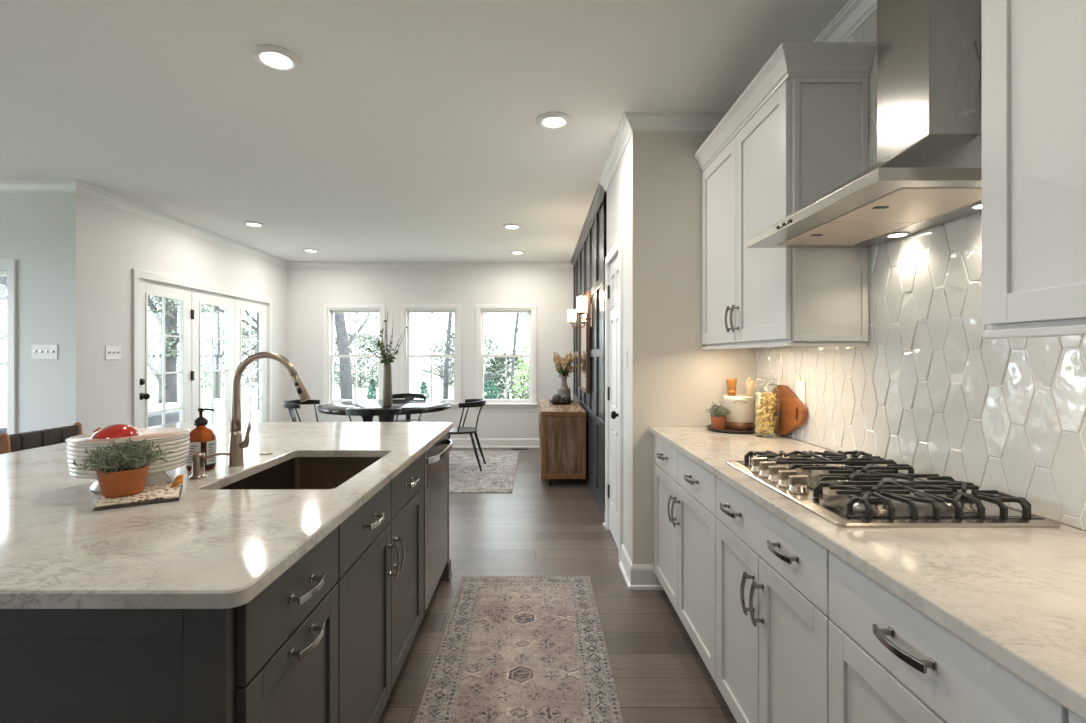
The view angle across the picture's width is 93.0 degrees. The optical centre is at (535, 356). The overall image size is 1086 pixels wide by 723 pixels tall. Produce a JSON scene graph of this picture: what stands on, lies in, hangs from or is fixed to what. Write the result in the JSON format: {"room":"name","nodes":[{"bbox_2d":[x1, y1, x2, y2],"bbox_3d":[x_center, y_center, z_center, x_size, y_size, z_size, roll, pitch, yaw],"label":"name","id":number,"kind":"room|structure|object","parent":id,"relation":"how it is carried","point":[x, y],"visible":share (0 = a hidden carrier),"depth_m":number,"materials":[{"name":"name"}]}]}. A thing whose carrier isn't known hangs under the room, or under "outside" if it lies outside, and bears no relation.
{"room":"kitchen","nodes":[
{"label":"kitchen","id":0,"kind":"room"},
{"bbox_2d":[0,193,60,433],"bbox_3d":[-5.090,-0.024,4.135,2.660,2.715,0.120,0,0,0],"label":"wall","id":1,"kind":"structure","parent":0,"point":[30,223],"depth_m":4.08,"materials":[{"name":"white paint"}]},
{"bbox_2d":[0,259,15,434],"bbox_3d":[-4.680,0.059,4.112,1.164,1.650,0.165,0,0,0],"label":"window","id":2,"kind":"structure","parent":1,"relation":"in","point":[7,266],"depth_m":4.06,"materials":[{"name":"white paint"}]},
{"bbox_2d":[31,345,57,358],"bbox_3d":[-3.873,-0.035,4.066,0.205,0.102,0.017,0,0,0],"label":"switch plate","id":3,"kind":"object","parent":1,"relation":"attached to","point":[37,351],"visible":1,"depth_m":4.06,"materials":[{"name":"white plastic"}]},
{"bbox_2d":[95,464,149,496],"bbox_3d":[-1.172,0.352,1.462,0.120,0.072,0.120,0,0,0],"label":"pot","id":4,"kind":"object","parent":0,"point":[116,481],"depth_m":1.42,"materials":[{"name":"ceramic"}]},
{"bbox_2d":[61,193,286,433],"bbox_3d":[-3.700,-0.024,5.867,0.120,2.715,3.585,0,0,0],"label":"wall","id":5,"kind":"structure","parent":0,"point":[102,243],"depth_m":4.46,"materials":[{"name":"white paint"}]},
{"bbox_2d":[105,346,120,359],"bbox_3d":[-3.631,-0.031,4.430,0.017,0.117,0.162,0,0,0],"label":"switch plate","id":6,"kind":"object","parent":5,"relation":"attached to","point":[111,352],"visible":1,"depth_m":4.42,"materials":[{"name":"white plastic"}]},
{"bbox_2d":[140,279,193,427],"bbox_3d":[-3.642,0.301,5.091,0.117,2.045,0.770,0,0,0],"label":"door","id":7,"kind":"structure","parent":5,"relation":"in","point":[147,287],"depth_m":5.09,"materials":[{"name":"white paint"}]},
{"bbox_2d":[132,268,271,428],"bbox_3d":[-3.690,0.270,5.855,0.140,2.128,2.426,0,0,0],"label":"door frame","id":8,"kind":"structure","parent":5,"relation":"attached to","point":[137,274],"depth_m":4.80,"materials":[{"name":"white paint"}]},
{"bbox_2d":[191,289,233,421],"bbox_3d":[-3.674,0.301,5.855,0.053,2.045,0.758,0,0,0],"label":"door","id":9,"kind":"structure","parent":5,"relation":"in","point":[198,297],"depth_m":5.85,"materials":[{"name":"white paint"}]},
{"bbox_2d":[234,297,266,421],"bbox_3d":[-3.674,0.301,6.625,0.053,2.045,0.758,0,0,0],"label":"door","id":10,"kind":"structure","parent":5,"relation":"in","point":[240,304],"depth_m":6.66,"materials":[{"name":"white paint"}]},
{"bbox_2d":[0,0,849,260],"bbox_3d":[-2.513,-1.441,1.970,7.815,0.120,11.380,0,0,0],"label":"ceiling","id":11,"kind":"structure","parent":0,"point":[403,130],"depth_m":2.76,"materials":[{"name":"white paint"}]},
{"bbox_2d":[242,221,264,226],"bbox_3d":[-2.930,-1.372,5.350,0.208,0.018,0.208,0,0,0],"label":"recessed light","id":12,"kind":"object","parent":11,"relation":"in","point":[248,223],"visible":1,"depth_m":5.32,"materials":[{"name":"white paint"}]},
{"bbox_2d":[251,44,300,71],"bbox_3d":[-1.200,-1.372,2.380,0.208,0.018,0.208,0,0,0],"label":"recessed light","id":13,"kind":"object","parent":11,"relation":"in","point":[273,57],"visible":1,"depth_m":2.36,"materials":[{"name":"white paint"}]},
{"bbox_2d":[302,248,319,252],"bbox_3d":[-2.920,-1.372,6.680,0.208,0.018,0.208,0,0,0],"label":"recessed light","id":14,"kind":"object","parent":11,"relation":"in","point":[310,250],"visible":1,"depth_m":6.65,"materials":[{"name":"white paint"}]},
{"bbox_2d":[502,223,521,229],"bbox_3d":[-0.254,-1.372,5.450,0.208,0.018,0.208,0,0,0],"label":"recessed light","id":15,"kind":"object","parent":11,"relation":"in","point":[511,226],"visible":1,"depth_m":5.42,"materials":[{"name":"white paint"}]},
{"bbox_2d":[536,112,571,129],"bbox_3d":[0.105,-1.372,3.010,0.208,0.018,0.208,0,0,0],"label":"recessed light","id":16,"kind":"object","parent":11,"relation":"in","point":[549,120],"visible":1,"depth_m":2.99,"materials":[{"name":"white paint"}]},
{"bbox_2d":[287,268,572,437],"bbox_3d":[-1.542,-0.024,7.600,4.437,2.715,0.120,0,0,0],"label":"wall","id":17,"kind":"structure","parent":0,"point":[308,289],"depth_m":7.54,"materials":[{"name":"white paint"}]},
{"bbox_2d":[0,179,572,267],"bbox_3d":[-3.176,-1.339,6.143,7.519,0.085,2.739,0,0,-40],"label":"crown molding","id":18,"kind":"structure","parent":17,"relation":"attached to","point":[6,185],"depth_m":6.01,"materials":[{"name":"white paint"}]},
{"bbox_2d":[322,304,384,404],"bbox_3d":[-2.658,-0.006,7.577,0.919,1.510,0.165,0,0,0],"label":"window","id":19,"kind":"structure","parent":17,"relation":"in","point":[329,310],"depth_m":7.54,"materials":[{"name":"white paint"}]},
{"bbox_2d":[400,304,460,407],"bbox_3d":[-1.538,-0.006,7.577,0.907,1.510,0.165,0,0,0],"label":"window","id":20,"kind":"structure","parent":17,"relation":"in","point":[405,309],"depth_m":7.54,"materials":[{"name":"white paint"}]},
{"bbox_2d":[450,438,539,447],"bbox_3d":[-1.552,1.266,7.305,4.177,0.135,0.470,0,0,0],"label":"baseboard","id":21,"kind":"structure","parent":17,"relation":"attached to","point":[457,442],"depth_m":7.53,"materials":[{"name":"white paint"}]},
{"bbox_2d":[475,304,536,407],"bbox_3d":[-0.439,-0.006,7.577,0.917,1.510,0.165,0,0,0],"label":"window","id":22,"kind":"structure","parent":17,"relation":"in","point":[480,309],"depth_m":7.54,"materials":[{"name":"white paint"}]},
{"bbox_2d":[378,448,736,722],"bbox_3d":[-2.513,1.394,1.970,7.815,0.120,11.380,0,0,0],"label":"floor","id":23,"kind":"structure","parent":0,"point":[539,528],"depth_m":2.91,"materials":[{"name":"wood"}]},
{"bbox_2d":[0,422,82,453],"bbox_3d":[-2.299,0.846,2.615,0.438,0.976,0.430,0,0,0],"label":"counter stool","id":24,"kind":"object","parent":23,"relation":"on","point":[46,437],"visible":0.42,"depth_m":2.57,"materials":[{"name":"brown wood"}]},
{"bbox_2d":[0,608,232,722],"bbox_3d":[-1.214,0.885,0.922,1.333,0.898,0.029,0,0,0],"label":"end panel","id":25,"kind":"object","parent":23,"relation":"on","point":[57,665],"visible":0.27,"depth_m":0.92,"materials":[{"name":"grey paint"}]},
{"bbox_2d":[233,526,337,722],"bbox_3d":[-0.815,0.885,1.162,0.650,0.898,0.447,0,0,0],"label":"base cabinet","id":26,"kind":"object","parent":23,"relation":"on","point":[285,638],"visible":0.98,"depth_m":1.12,"materials":[{"name":"grey paint"}]},
{"bbox_2d":[336,453,423,722],"bbox_3d":[-0.815,0.885,1.919,0.650,0.898,1.066,0,0,0],"label":"base cabinet","id":27,"kind":"object","parent":23,"relation":"on","point":[379,583],"depth_m":1.76,"materials":[{"name":"grey paint"}]},
{"bbox_2d":[424,433,452,611],"bbox_3d":[-0.790,0.887,2.756,0.640,0.893,0.600,0,0,0],"label":"dishwasher","id":28,"kind":"object","parent":23,"relation":"on","point":[435,457],"visible":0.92,"depth_m":2.67,"materials":[{"name":"silver"}]},
{"bbox_2d":[439,431,451,580],"bbox_3d":[-0.826,0.885,3.100,0.628,0.898,0.091,0,0,0],"label":"end panel","id":29,"kind":"object","parent":23,"relation":"on","point":[446,575],"visible":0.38,"depth_m":3.07,"materials":[{"name":"grey paint"}]},
{"bbox_2d":[449,450,518,492],"bbox_3d":[-1.792,1.329,6.150,3.115,0.009,2.240,0,0,0],"label":"area rug","id":30,"kind":"object","parent":23,"relation":"on","point":[497,475],"visible":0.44,"depth_m":5.93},
{"bbox_2d":[283,399,319,421],"bbox_3d":[-2.665,0.919,6.050,0.541,0.812,0.557,0,0,0],"label":"dining chair","id":31,"kind":"object","parent":30,"relation":"on","point":[291,405],"visible":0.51,"depth_m":6.06,"materials":[{"name":"black paint"}]},
{"bbox_2d":[346,408,401,421],"bbox_3d":[-1.665,0.919,5.310,0.557,0.812,0.541,0,0,0],"label":"dining chair","id":32,"kind":"object","parent":30,"relation":"on","point":[367,415],"visible":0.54,"depth_m":5.08,"materials":[{"name":"black paint"}]},
{"bbox_2d":[317,399,450,421],"bbox_3d":[-1.786,0.950,6.150,1.524,0.751,1.524,0,0,0],"label":"dining table","id":33,"kind":"object","parent":30,"relation":"on","point":[409,406],"visible":0.5,"depth_m":6.03,"materials":[{"name":"black"}]},
{"bbox_2d":[363,313,406,405],"bbox_3d":[-1.770,0.015,5.979,0.560,1.119,0.273,0,0,0],"label":"vase","id":34,"kind":"object","parent":33,"relation":"on","point":[387,371],"visible":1,"depth_m":5.99,"materials":[{"name":"brown plant"}]},
{"bbox_2d":[392,393,425,421],"bbox_3d":[-1.765,0.919,6.955,0.557,0.812,0.541,0,0,0],"label":"dining chair","id":35,"kind":"object","parent":30,"relation":"on","point":[401,395],"visible":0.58,"depth_m":7.13,"materials":[{"name":"black paint"}]},
{"bbox_2d":[449,399,485,470],"bbox_3d":[-0.870,0.919,6.150,0.541,0.812,0.557,0,0,0],"label":"dining chair","id":36,"kind":"object","parent":30,"relation":"on","point":[469,403],"visible":0.83,"depth_m":6.00,"materials":[{"name":"black paint"}]},
{"bbox_2d":[414,576,623,722],"bbox_3d":[-0.059,1.330,1.887,0.774,0.007,2.455,0,0,0],"label":"runner rug","id":37,"kind":"object","parent":23,"relation":"on","point":[512,649],"visible":1,"depth_m":2.27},
{"bbox_2d":[539,399,585,484],"bbox_3d":[0.275,0.951,6.080,0.481,0.767,1.560,0,0,0],"label":"sideboard","id":38,"kind":"object","parent":23,"relation":"on","point":[562,427],"visible":0.98,"depth_m":5.31,"materials":[{"name":"brown wood"}]},
{"bbox_2d":[547,399,573,403],"bbox_3d":[0.300,0.548,6.180,0.326,0.038,0.326,0,0,0],"label":"shallow dish","id":39,"kind":"object","parent":38,"relation":"on","point":[550,401],"visible":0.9,"depth_m":6.07,"materials":[{"name":"grey"}]},
{"bbox_2d":[552,394,560,401],"bbox_3d":[0.245,0.503,6.160,0.112,0.108,0.112,0,0,0],"label":"ornament ball","id":40,"kind":"object","parent":39,"relation":"in","point":[556,398],"visible":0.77,"depth_m":6.12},
{"bbox_2d":[561,394,570,401],"bbox_3d":[0.362,0.502,6.170,0.114,0.109,0.114,0,0,0],"label":"ornament ball","id":41,"kind":"object","parent":39,"relation":"in","point":[566,397],"visible":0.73,"depth_m":6.13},
{"bbox_2d":[553,351,576,397],"bbox_3d":[0.367,0.248,6.466,0.306,0.639,0.313,0,0,23],"label":"flower vase","id":42,"kind":"object","parent":38,"relation":"on","point":[562,365],"visible":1,"depth_m":6.43,"materials":[{"name":"brown plant"}]},
{"bbox_2d":[653,434,717,682],"bbox_3d":[0.950,0.885,2.453,0.630,0.898,1.032,0,0,0],"label":"base cabinet","id":43,"kind":"object","parent":23,"relation":"on","point":[685,491],"depth_m":2.31,"materials":[{"name":"white paint"}]},
{"bbox_2d":[649,427,1085,720],"bbox_3d":[0.963,0.419,1.335,0.622,0.030,3.269,0,0,0],"label":"countertop","id":44,"kind":"structure","parent":43,"relation":"on","point":[1017,596],"depth_m":0.97,"materials":[{"name":"stone"}]},
{"bbox_2d":[706,424,755,433],"bbox_3d":[1.085,0.395,2.815,0.298,0.018,0.298,0,0,0],"label":"serving tray","id":45,"kind":"object","parent":44,"relation":"on","point":[709,427],"visible":0.4,"depth_m":2.70,"materials":[{"name":"grey"}]},
{"bbox_2d":[706,402,730,429],"bbox_3d":[0.982,0.317,2.789,0.132,0.160,0.129,0,0,0],"label":"potted herb","id":46,"kind":"object","parent":45,"relation":"on","point":[718,416],"visible":1,"depth_m":2.76,"materials":[{"name":"ceramic"}]},
{"bbox_2d":[711,415,725,429],"bbox_3d":[0.988,0.359,2.790,0.082,0.075,0.082,0,0,0],"label":"pot","id":47,"kind":"object","parent":46,"relation":"on","point":[717,421],"depth_m":2.76,"materials":[{"name":"ceramic"}]},
{"bbox_2d":[723,394,755,430],"bbox_3d":[1.119,0.305,2.833,0.167,0.183,0.172,0,0,-24],"label":"utensil crock","id":48,"kind":"object","parent":45,"relation":"on","point":[741,407],"visible":0.93,"depth_m":2.76,"materials":[{"name":"white"}]},
{"bbox_2d":[726,379,736,395],"bbox_3d":[1.083,0.236,2.850,0.059,0.228,0.059,0,0,0],"label":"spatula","id":49,"kind":"object","parent":48,"relation":"in","point":[731,383],"visible":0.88,"depth_m":2.83,"materials":[{"name":"brown wood"}]},
{"bbox_2d":[747,381,755,395],"bbox_3d":[1.151,0.238,2.795,0.075,0.215,0.022,0,0,27],"label":"wooden spoon","id":50,"kind":"object","parent":48,"relation":"in","point":[751,386],"visible":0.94,"depth_m":2.78,"materials":[{"name":"brown wood"}]},
{"bbox_2d":[753,376,778,437],"bbox_3d":[1.162,0.250,2.600,0.120,0.308,0.120,0,0,0],"label":"glass jar","id":51,"kind":"object","parent":44,"relation":"on","point":[762,436],"visible":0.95,"depth_m":2.57,"materials":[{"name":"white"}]},
{"bbox_2d":[755,392,777,434],"bbox_3d":[1.162,0.286,2.602,0.105,0.214,0.105,0,0,36],"label":"pasta","id":52,"kind":"object","parent":51,"relation":"in","point":[765,404],"visible":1,"depth_m":2.57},
{"bbox_2d":[771,385,806,435],"bbox_3d":[1.246,0.273,2.571,0.037,0.256,0.363,0,0,0],"label":"cutting board","id":53,"kind":"object","parent":44,"relation":"on","point":[792,412],"visible":0.71,"depth_m":2.53,"materials":[{"name":"brown wood"}]},
{"bbox_2d":[726,450,1059,527],"bbox_3d":[0.980,0.374,1.583,0.532,0.060,0.741,0,0,0],"label":"gas cooktop","id":54,"kind":"object","parent":44,"relation":"in","point":[852,492],"visible":1,"depth_m":1.37,"materials":[{"name":"silver metal"}]},
{"bbox_2d":[716,476,830,722],"bbox_3d":[0.950,0.885,1.564,0.630,0.898,0.741,0,0,0],"label":"base cabinet","id":55,"kind":"object","parent":23,"relation":"on","point":[772,579],"visible":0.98,"depth_m":1.50,"materials":[{"name":"white paint"}]},
{"bbox_2d":[829,551,1068,722],"bbox_3d":[0.950,0.885,0.925,0.630,0.898,0.533,0,0,0],"label":"base cabinet","id":56,"kind":"object","parent":23,"relation":"on","point":[890,662],"visible":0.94,"depth_m":0.94,"materials":[{"name":"white paint"}]},
{"bbox_2d":[1069,710,1085,722],"bbox_3d":[0.950,0.885,0.329,0.630,0.898,0.656,0,0,0],"label":"base cabinet","id":57,"kind":"object","parent":23,"relation":"on","point":[1073,718],"visible":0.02,"depth_m":0.65,"materials":[{"name":"white paint"}]},
{"bbox_3d":[-1.517,0.885,2.031,0.750,0.898,2.198,0,0,0],"label":"kitchen island","id":58,"kind":"object","parent":23,"relation":"on","visible":0},
{"bbox_2d":[0,422,452,608],"bbox_3d":[-1.361,0.416,2.033,1.708,0.036,2.294,0,0,0],"label":"island countertop","id":59,"kind":"structure","parent":58,"relation":"on","point":[210,547],"depth_m":1.25,"materials":[{"name":"stone"}]},
{"bbox_2d":[65,428,190,492],"bbox_3d":[-1.275,0.325,1.625,0.311,0.158,0.311,0,0,20],"label":"footed bowl","id":60,"kind":"object","parent":59,"relation":"on","point":[176,440],"visible":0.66,"depth_m":1.56,"materials":[{"name":"white ceramic"}]},
{"bbox_2d":[90,424,139,438],"bbox_3d":[-1.310,0.278,1.601,0.139,0.137,0.148,0,0,0],"label":"pomegranate","id":61,"kind":"object","parent":60,"relation":"in","point":[115,430],"visible":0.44,"depth_m":1.57,"materials":[{"name":"red"}]},
{"bbox_2d":[93,474,182,510],"bbox_3d":[-1.127,0.382,1.475,0.189,0.044,0.196,0,0,-32],"label":"napkin","id":62,"kind":"object","parent":59,"relation":"on","point":[165,492],"visible":0.87,"depth_m":1.43,"materials":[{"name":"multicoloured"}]},
{"bbox_2d":[69,437,173,496],"bbox_3d":[-1.154,0.307,1.442,0.234,0.161,0.182,0,0,-32],"label":"potted herb","id":63,"kind":"object","parent":62,"relation":"on","point":[114,481],"visible":1,"depth_m":1.43,"materials":[{"name":"plant"}]},
{"bbox_2d":[186,408,215,471],"bbox_3d":[-1.198,0.294,1.845,0.096,0.219,0.093,0,0,0],"label":"soap bottle","id":64,"kind":"object","parent":59,"relation":"on","point":[202,438],"visible":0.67,"depth_m":1.82,"materials":[{"name":"orange glass"}]},
{"bbox_2d":[188,445,196,462],"bbox_3d":[-1.207,0.342,1.801,0.042,0.061,0.005,0,0,9],"label":"print","id":65,"kind":"object","parent":64,"relation":"attached to","point":[193,448],"depth_m":1.80,"materials":[{"name":"grey"}]},
{"bbox_2d":[189,452,230,478],"bbox_3d":[-1.088,0.363,1.722,0.134,0.083,0.052,0,0,0],"label":"soap dispenser","id":66,"kind":"object","parent":59,"relation":"on","point":[198,459],"visible":1,"depth_m":1.71,"materials":[{"name":"silver metal"}]},
{"bbox_2d":[227,352,310,466],"bbox_3d":[-0.992,0.193,1.917,0.306,0.422,0.055,0,0,0],"label":"faucet","id":67,"kind":"object","parent":59,"relation":"on","point":[236,443],"visible":1,"depth_m":1.91,"materials":[{"name":"silver metal"}]},
{"bbox_2d":[217,457,381,489],"bbox_3d":[-0.830,0.545,1.897,0.469,0.221,0.705,0,0,0],"label":"sink","id":68,"kind":"object","parent":59,"relation":"in","point":[297,473],"visible":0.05,"depth_m":2.23,"materials":[{"name":"brown metal"}]},
{"bbox_2d":[573,191,605,521],"bbox_3d":[0.611,-0.024,5.808,0.133,2.715,3.465,0,0,0],"label":"wall","id":69,"kind":"structure","parent":0,"point":[589,269],"depth_m":4.72,"materials":[{"name":"grey paint"}]},
{"bbox_2d":[579,292,589,393],"bbox_3d":[0.526,-0.141,5.660,0.038,1.030,0.920,0,0,0],"label":"wall mirror","id":70,"kind":"object","parent":69,"relation":"attached to","point":[584,325],"visible":0.93,"depth_m":5.42,"materials":[{"name":"brown wood"}]},
{"bbox_2d":[577,301,592,326],"bbox_3d":[0.469,-0.431,4.980,0.152,0.290,0.104,0,0,0],"label":"wall sconce","id":71,"kind":"object","parent":69,"relation":"attached to","point":[581,312],"visible":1,"depth_m":4.96,"materials":[{"name":"glass"}]},
{"bbox_2d":[606,141,628,555],"bbox_3d":[0.617,-0.024,3.595,0.120,2.715,1.010,0,0,0],"label":"wall","id":72,"kind":"structure","parent":0,"point":[617,194],"depth_m":3.24,"materials":[{"name":"white paint"}]},
{"bbox_2d":[608,254,618,549],"bbox_3d":[0.552,0.309,3.666,0.110,2.033,0.604,0,0,0],"label":"door","id":73,"kind":"structure","parent":72,"relation":"in","point":[613,287],"depth_m":3.73,"materials":[{"name":"white paint"}]},
{"bbox_2d":[605,236,622,561],"bbox_3d":[0.548,0.281,3.664,0.018,2.105,0.724,0,0,0],"label":"door frame","id":74,"kind":"structure","parent":72,"relation":"attached to","point":[618,246],"depth_m":3.33,"materials":[{"name":"white paint"}]},
{"bbox_2d":[619,544,663,589],"bbox_3d":[0.640,1.266,3.121,0.221,0.135,0.358,0,0,0],"label":"baseboard","id":75,"kind":"structure","parent":72,"relation":"attached to","point":[637,577],"depth_m":2.96,"materials":[{"name":"white paint"}]},
{"bbox_2d":[629,132,755,564],"bbox_3d":[0.916,-0.024,3.030,0.718,2.715,0.120,0,0,0],"label":"wall","id":76,"kind":"structure","parent":0,"point":[673,381],"depth_m":2.97,"materials":[{"name":"white paint"}]},
{"bbox_2d":[784,35,1085,530],"bbox_3d":[1.335,-0.024,-0.255,0.120,2.715,6.690,0,0,0],"label":"wall","id":77,"kind":"structure","parent":0,"point":[850,39],"depth_m":2.07,"materials":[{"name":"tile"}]},
{"bbox_2d":[570,0,876,266],"bbox_3d":[0.887,-1.339,2.120,0.776,0.085,10.840,0,0,0],"label":"crown molding","id":78,"kind":"structure","parent":77,"relation":"attached to","point":[855,13],"depth_m":2.94,"materials":[{"name":"white paint"}]},
{"bbox_2d":[694,42,876,349],"bbox_3d":[1.089,-0.602,2.439,0.352,1.128,1.058,0,0,0],"label":"upper cabinet","id":79,"kind":"object","parent":77,"relation":"attached to","point":[784,144],"visible":1,"depth_m":1.97,"materials":[{"name":"white paint"}]},
{"bbox_2d":[747,0,981,247],"bbox_3d":[1.030,-0.893,1.577,0.468,0.972,0.748,0,0,0],"label":"range hood","id":80,"kind":"object","parent":77,"relation":"attached to","point":[927,173],"visible":0.83,"depth_m":1.47,"materials":[{"name":"silver metal"}]},
{"bbox_2d":[885,232,909,237],"bbox_3d":[1.218,-0.409,1.735,0.067,0.004,0.067,0,0,8],"label":"lamp","id":81,"kind":"object","parent":80,"relation":"attached to","point":[891,234],"depth_m":1.73,"materials":[{"name":"silver metal"}]},
{"bbox_2d":[969,203,981,208],"bbox_3d":[1.218,-0.409,1.395,0.067,0.004,0.067,0,0,-8],"label":"lamp","id":82,"kind":"object","parent":80,"relation":"attached to","point":[973,205],"depth_m":1.40,"materials":[{"name":"silver metal"}]},
{"bbox_2d":[756,0,1085,529],"bbox_3d":[1.269,-0.445,1.167,0.011,1.693,3.602,0,0,0],"label":"backsplash","id":83,"kind":"structure","parent":77,"relation":"attached to","point":[926,391],"depth_m":1.60,"materials":[{"name":"white tile"}]},
{"bbox_2d":[797,381,804,404],"bbox_3d":[1.263,0.176,2.459,0.009,0.117,0.072,0,0,0],"label":"wall outlet","id":84,"kind":"object","parent":83,"relation":"attached to","point":[800,384],"visible":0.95,"depth_m":2.44,"materials":[{"name":"white plastic"}]},
{"bbox_2d":[982,0,1085,338],"bbox_3d":[1.089,-0.602,0.653,0.352,1.128,0.907,0,0,0],"label":"upper cabinet","id":85,"kind":"object","parent":77,"relation":"attached to","point":[1034,51],"visible":1,"depth_m":1.00,"materials":[{"name":"white paint"}]},
{"label":"outside","id":86,"kind":"structure","parent":0,"visible":0},
{"bbox_2d":[0,365,528,426],"bbox_3d":[-15.000,2.034,20.000,110.000,0.100,200.000,0,0,0],"label":"lawn","id":87,"kind":"structure","parent":86,"point":[416,376],"depth_m":31.93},
{"bbox_2d":[0,276,6,340],"bbox_3d":[-12.926,-2.294,12.754,4.264,8.591,4.235,0,0,0],"label":"tree","id":88,"kind":"object","parent":87,"relation":"on","point":[3,279],"visible":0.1,"depth_m":12.21,"materials":[{"name":"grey plant"}]},
{"bbox_2d":[148,295,214,403],"bbox_3d":[-9.211,-3.142,13.112,4.206,10.264,4.534,0,0,4],"label":"tree","id":89,"kind":"object","parent":87,"relation":"on","point":[171,305],"visible":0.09,"depth_m":13.14,"materials":[{"name":"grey plant"}]},
{"bbox_2d":[148,295,256,397],"bbox_3d":[-14.703,-3.676,23.741,8.366,11.331,7.322,0,0,45],"label":"tree","id":90,"kind":"object","parent":87,"relation":"on","point":[218,356],"visible":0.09,"depth_m":24.38,"materials":[{"name":"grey plant"}]},
{"bbox_2d":[155,326,256,388],"bbox_3d":[-19.473,0.035,32.990,6.883,4.110,7.239,0,0,-15],"label":"hedge","id":91,"kind":"object","parent":87,"relation":"on","point":[207,355],"visible":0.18,"depth_m":32.17,"materials":[{"name":"green plant"}]},
{"bbox_2d":[201,304,258,409],"bbox_3d":[-10.537,-3.464,19.934,6.574,10.906,5.591,0,0,-17],"label":"tree","id":92,"kind":"object","parent":87,"relation":"on","point":[255,321],"visible":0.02,"depth_m":19.11,"materials":[{"name":"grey plant"}]},
{"bbox_2d":[203,393,258,421],"bbox_3d":[-5.850,1.308,9.633,1.080,1.462,0.894,0,0,0],"label":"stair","id":93,"kind":"structure","parent":87,"relation":"on","point":[245,402],"depth_m":9.51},
{"bbox_2d":[334,332,378,387],"bbox_3d":[-11.741,0.234,34.003,6.157,3.827,5.820,0,0,0],"label":"hedge","id":94,"kind":"object","parent":87,"relation":"on","point":[372,341],"visible":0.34,"depth_m":32.87,"materials":[{"name":"green plant"}]},
{"bbox_2d":[335,313,377,398],"bbox_3d":[-6.139,-3.514,15.177,4.893,11.013,4.105,0,0,-33],"label":"tree","id":95,"kind":"object","parent":87,"relation":"on","point":[343,344],"visible":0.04,"depth_m":14.81,"materials":[{"name":"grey plant"}]},
{"bbox_2d":[366,378,377,398],"bbox_3d":[-4.459,1.283,14.008,0.644,1.462,0.702,0,0,0],"label":"shrub","id":96,"kind":"object","parent":87,"relation":"on","point":[371,395],"visible":0.3,"depth_m":13.97,"materials":[{"name":"green plant"}]},
{"bbox_2d":[418,381,429,398],"bbox_3d":[-3.041,1.335,14.020,0.785,1.364,0.800,0,0,25],"label":"shrub","id":97,"kind":"object","parent":87,"relation":"on","point":[423,383],"visible":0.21,"depth_m":13.97,"materials":[{"name":"green plant"}]},
{"bbox_2d":[410,313,493,398],"bbox_3d":[-3.015,-2.128,19.250,4.128,8.229,3.850,0,0,41],"label":"tree","id":98,"kind":"object","parent":87,"relation":"on","point":[446,375],"visible":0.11,"depth_m":18.95,"materials":[{"name":"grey plant"}]},
{"bbox_2d":[424,331,508,385],"bbox_3d":[-4.674,0.128,35.041,5.831,3.956,5.828,0,0,0],"label":"tree","id":99,"kind":"object","parent":87,"relation":"on","point":[491,348],"visible":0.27,"depth_m":34.48,"materials":[{"name":"green plant"}]},
{"bbox_2d":[434,313,508,381],"bbox_3d":[-1.860,-1.198,12.673,2.577,6.369,2.084,0,0,23],"label":"tree","id":100,"kind":"object","parent":87,"relation":"on","point":[450,348],"visible":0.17,"depth_m":12.78,"materials":[{"name":"green plant"}]},
{"bbox_2d":[484,380,501,398],"bbox_3d":[-1.257,1.303,13.203,0.850,1.393,0.808,0,0,0],"label":"shrub","id":101,"kind":"object","parent":87,"relation":"on","point":[491,386],"visible":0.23,"depth_m":13.11,"materials":[{"name":"green plant"}]},
{"bbox_2d":[484,353,528,398],"bbox_3d":[-1.061,0.941,18.990,2.378,2.279,2.519,0,0,0],"label":"shrub","id":102,"kind":"object","parent":87,"relation":"on","point":[500,361],"visible":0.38,"depth_m":18.62,"materials":[{"name":"green plant"}]},
{"bbox_2d":[499,313,528,398],"bbox_3d":[-0.096,-1.814,16.491,3.438,7.606,3.683,0,0,-40],"label":"tree","id":103,"kind":"object","parent":87,"relation":"on","point":[516,329],"visible":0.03,"depth_m":15.86,"materials":[{"name":"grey plant"}]},
{"bbox_2d":[511,340,528,398],"bbox_3d":[-0.144,0.780,13.005,1.020,2.434,1.053,0,0,0],"label":"shrub","id":104,"kind":"object","parent":87,"relation":"on","point":[526,346],"visible":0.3,"depth_m":12.91,"materials":[{"name":"green plant"}]},
{"bbox_3d":[-5.375,1.724,6.800,3.250,0.520,5.000,0,0,0],"label":"deck","id":105,"kind":"object","parent":87,"relation":"on","visible":0},
{"bbox_2d":[0,383,154,426],"bbox_3d":[-6.900,0.969,6.800,0.100,0.990,4.900,0,0,0],"label":"deck railing","id":106,"kind":"object","parent":105,"relation":"on","point":[151,386],"visible":0.02,"depth_m":6.67,"materials":[{"name":"white paint"}]},
{"bbox_2d":[148,402,178,426],"bbox_3d":[-5.050,1.039,6.325,0.800,0.850,1.550,0,0,0],"label":"sofa","id":107,"kind":"object","parent":105,"relation":"on","point":[154,419],"visible":0.09,"depth_m":6.50,"materials":[{"name":"grey fabric"}]},
{"bbox_2d":[148,402,178,414],"bbox_3d":[-4.850,0.789,6.325,0.160,0.350,1.190,0,0,0],"label":"cushion","id":108,"kind":"object","parent":107,"relation":"on","point":[155,407],"depth_m":6.59,"materials":[{"name":"white fabric"}]},
{"bbox_2d":[251,383,258,421],"bbox_3d":[-4.475,0.969,9.200,1.250,0.990,0.100,0,0,0],"label":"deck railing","id":109,"kind":"object","parent":105,"relation":"on","point":[254,386],"visible":0.08,"depth_m":9.15,"materials":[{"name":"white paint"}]},
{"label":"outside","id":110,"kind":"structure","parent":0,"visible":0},
{"bbox_2d":[5,400,248,404],"bbox_3d":[-5.000,1.975,22.000,40.000,0.022,2.000,0,0,0],"label":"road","id":111,"kind":"structure","parent":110,"point":[156,401],"depth_m":22.48,"materials":[{"name":"grey"}]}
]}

